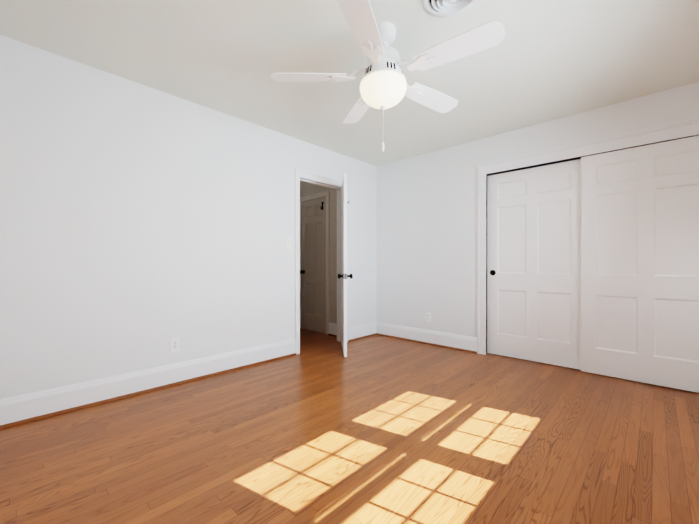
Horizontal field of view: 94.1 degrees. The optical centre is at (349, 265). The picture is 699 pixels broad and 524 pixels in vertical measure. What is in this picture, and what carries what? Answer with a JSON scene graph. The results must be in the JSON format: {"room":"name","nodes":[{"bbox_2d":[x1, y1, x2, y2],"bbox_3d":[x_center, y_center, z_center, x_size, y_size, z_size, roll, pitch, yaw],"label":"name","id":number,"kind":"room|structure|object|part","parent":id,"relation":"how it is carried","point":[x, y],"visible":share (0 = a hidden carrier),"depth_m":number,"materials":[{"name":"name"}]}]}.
{"room":"empty bedroom","nodes":[
{"label":"empty bedroom","id":0,"kind":"room"},
{"bbox_2d":[0,35,375,398],"bbox_3d":[-1.125,-0.217,3.249,0.120,2.460,4.540,0,0,43],"label":"wall","id":1,"kind":"structure","parent":0,"point":[141,225],"depth_m":2.57,"materials":[{"name":"paint"}]},
{"bbox_2d":[0,339,295,424],"bbox_3d":[-1.583,0.925,2.667,0.016,0.180,2.818,0,0,43],"label":"baseboard","id":2,"kind":"structure","parent":1,"relation":"attached to","point":[27,406],"depth_m":2.51,"materials":[{"name":"paint"}]},
{"bbox_2d":[0,353,296,429],"bbox_3d":[-1.570,1.004,2.655,0.020,0.021,2.818,0,0,43],"label":"trim","id":3,"kind":"structure","parent":1,"relation":"attached to","point":[17,423],"depth_m":2.50,"materials":[{"name":"brown wood"}]},
{"bbox_2d":[170,337,179,351],"bbox_3d":[-1.487,0.674,2.773,0.010,0.118,0.072,0,0,43],"label":"electrical outlet","id":4,"kind":"object","parent":1,"relation":"attached to","point":[174,344],"visible":1,"depth_m":2.77,"materials":[{"name":"plastic"}]},
{"bbox_2d":[295,169,347,353],"bbox_3d":[-0.363,-0.044,4.043,0.139,2.108,0.864,0,0,43],"label":"door frame","id":5,"kind":"structure","parent":1,"relation":"attached to","point":[299,174],"depth_m":3.88,"materials":[{"name":"paint"}]},
{"bbox_2d":[338,173,352,356],"bbox_3d":[-0.068,-0.005,3.914,0.167,2.016,0.718,0,0,-4],"label":"bedroom door","id":6,"kind":"structure","parent":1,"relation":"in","point":[344,276],"depth_m":3.57,"materials":[{"name":"paint"}]},
{"bbox_2d":[348,322,376,339],"bbox_3d":[0.187,0.919,4.546,0.016,0.180,0.618,0,0,43],"label":"baseboard","id":7,"kind":"structure","parent":1,"relation":"attached to","point":[361,330],"depth_m":4.52,"materials":[{"name":"paint"}]},
{"bbox_2d":[348,333,376,341],"bbox_3d":[0.200,0.998,4.534,0.020,0.021,0.618,0,0,43],"label":"trim","id":8,"kind":"structure","parent":1,"relation":"attached to","point":[354,339],"depth_m":4.49,"materials":[{"name":"brown wood"}]},
{"bbox_2d":[300,181,336,323],"bbox_3d":[-0.615,-0.223,5.118,1.700,2.460,0.120,0,0,43],"label":"wall","id":9,"kind":"structure","parent":0,"point":[306,189],"depth_m":4.69,"materials":[{"name":"paint"}]},
{"bbox_2d":[301,197,325,332],"bbox_3d":[-0.542,-0.009,4.999,0.596,2.016,0.035,0,0,43],"label":"hall door","id":10,"kind":"structure","parent":9,"relation":"in","point":[313,265],"depth_m":4.98,"materials":[{"name":"paint"}]},
{"bbox_2d":[300,191,329,334],"bbox_3d":[-0.524,-0.039,5.018,0.734,2.092,0.139,0,0,43],"label":"door frame","id":11,"kind":"structure","parent":9,"relation":"attached to","point":[326,194],"depth_m":4.75,"materials":[{"name":"paint"}]},
{"bbox_2d":[329,322,336,334],"bbox_3d":[-0.169,0.918,4.608,0.348,0.180,0.016,0,0,43],"label":"baseboard","id":12,"kind":"structure","parent":9,"relation":"attached to","point":[333,328],"depth_m":4.67,"materials":[{"name":"paint"}]},
{"bbox_2d":[0,328,698,523],"bbox_3d":[-0.105,1.064,2.863,5.540,0.100,5.370,0,0,43],"label":"floor","id":13,"kind":"structure","parent":0,"point":[320,428],"depth_m":1.81,"materials":[{"name":"brown wood"}]},
{"bbox_2d":[0,0,698,165],"bbox_3d":[-0.105,-1.496,2.854,5.540,0.100,5.370,0,0,43],"label":"ceiling","id":14,"kind":"structure","parent":0,"point":[543,61],"depth_m":2.25,"materials":[{"name":"paint"}]},
{"bbox_2d":[271,0,504,151],"bbox_3d":[0.247,-1.072,1.993,1.296,0.742,1.309,0,0,43],"label":"fan","id":15,"kind":"object","parent":14,"relation":"hanging from","point":[383,85],"visible":1,"depth_m":1.88,"materials":[{"name":"white plastic"}]},
{"bbox_3d":[0.207,-1.050,2.001,0.286,0.138,0.286,0,0,43],"label":"globe","id":16,"kind":"part","parent":15,"relation":"part of","materials":[{"name":"white glass"}]},
{"bbox_2d":[422,0,476,16],"bbox_3d":[0.542,-1.419,1.722,0.312,0.046,0.312,0,0,43],"label":"ceiling vent","id":17,"kind":"object","parent":14,"relation":"in","point":[443,8],"visible":1,"depth_m":1.79,"materials":[{"name":"metal"}]},
{"bbox_2d":[376,82,698,336],"bbox_3d":[1.788,-0.218,3.542,3.720,2.460,0.120,0,0,43],"label":"wall","id":18,"kind":"structure","parent":0,"point":[426,232],"depth_m":4.00,"materials":[{"name":"paint"}]},
{"bbox_2d":[376,322,476,350],"bbox_3d":[0.938,0.920,4.253,1.480,0.180,0.016,0,0,43],"label":"baseboard","id":19,"kind":"structure","parent":18,"relation":"attached to","point":[449,339],"depth_m":4.16,"materials":[{"name":"paint"}]},
{"bbox_2d":[377,333,476,353],"bbox_3d":[0.925,0.999,4.240,1.480,0.021,0.020,0,0,43],"label":"trim","id":20,"kind":"structure","parent":18,"relation":"attached to","point":[454,348],"depth_m":4.14,"materials":[{"name":"brown wood"}]},
{"bbox_2d":[426,312,430,321],"bbox_3d":[1.013,0.665,4.185,0.072,0.118,0.010,0,0,43],"label":"electrical outlet","id":21,"kind":"object","parent":18,"relation":"attached to","point":[428,317],"visible":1,"depth_m":4.18,"materials":[{"name":"plastic"}]},
{"bbox_2d":[487,159,580,369],"bbox_3d":[1.926,-0.012,3.431,0.917,2.028,0.039,0,0,43],"label":"sliding closet door","id":22,"kind":"structure","parent":18,"relation":"in","point":[534,264],"depth_m":3.39,"materials":[{"name":"paint"}]},
{"bbox_3d":[1.626,0.082,3.690,0.062,0.062,0.004,0,0,43],"label":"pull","id":23,"kind":"part","parent":22,"relation":"part of","materials":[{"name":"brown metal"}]},
{"bbox_2d":[475,117,698,354],"bbox_3d":[2.227,-0.071,3.101,2.011,2.168,0.159,0,0,43],"label":"trim","id":24,"kind":"structure","parent":18,"relation":"attached to","point":[676,130],"depth_m":3.29,"materials":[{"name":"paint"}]},
{"bbox_2d":[581,135,698,392],"bbox_3d":[2.543,-0.012,2.789,0.914,2.032,0.039,0,0,43],"label":"sliding closet door","id":25,"kind":"structure","parent":18,"relation":"in","point":[639,263],"depth_m":2.79,"materials":[{"name":"paint"}]}
]}

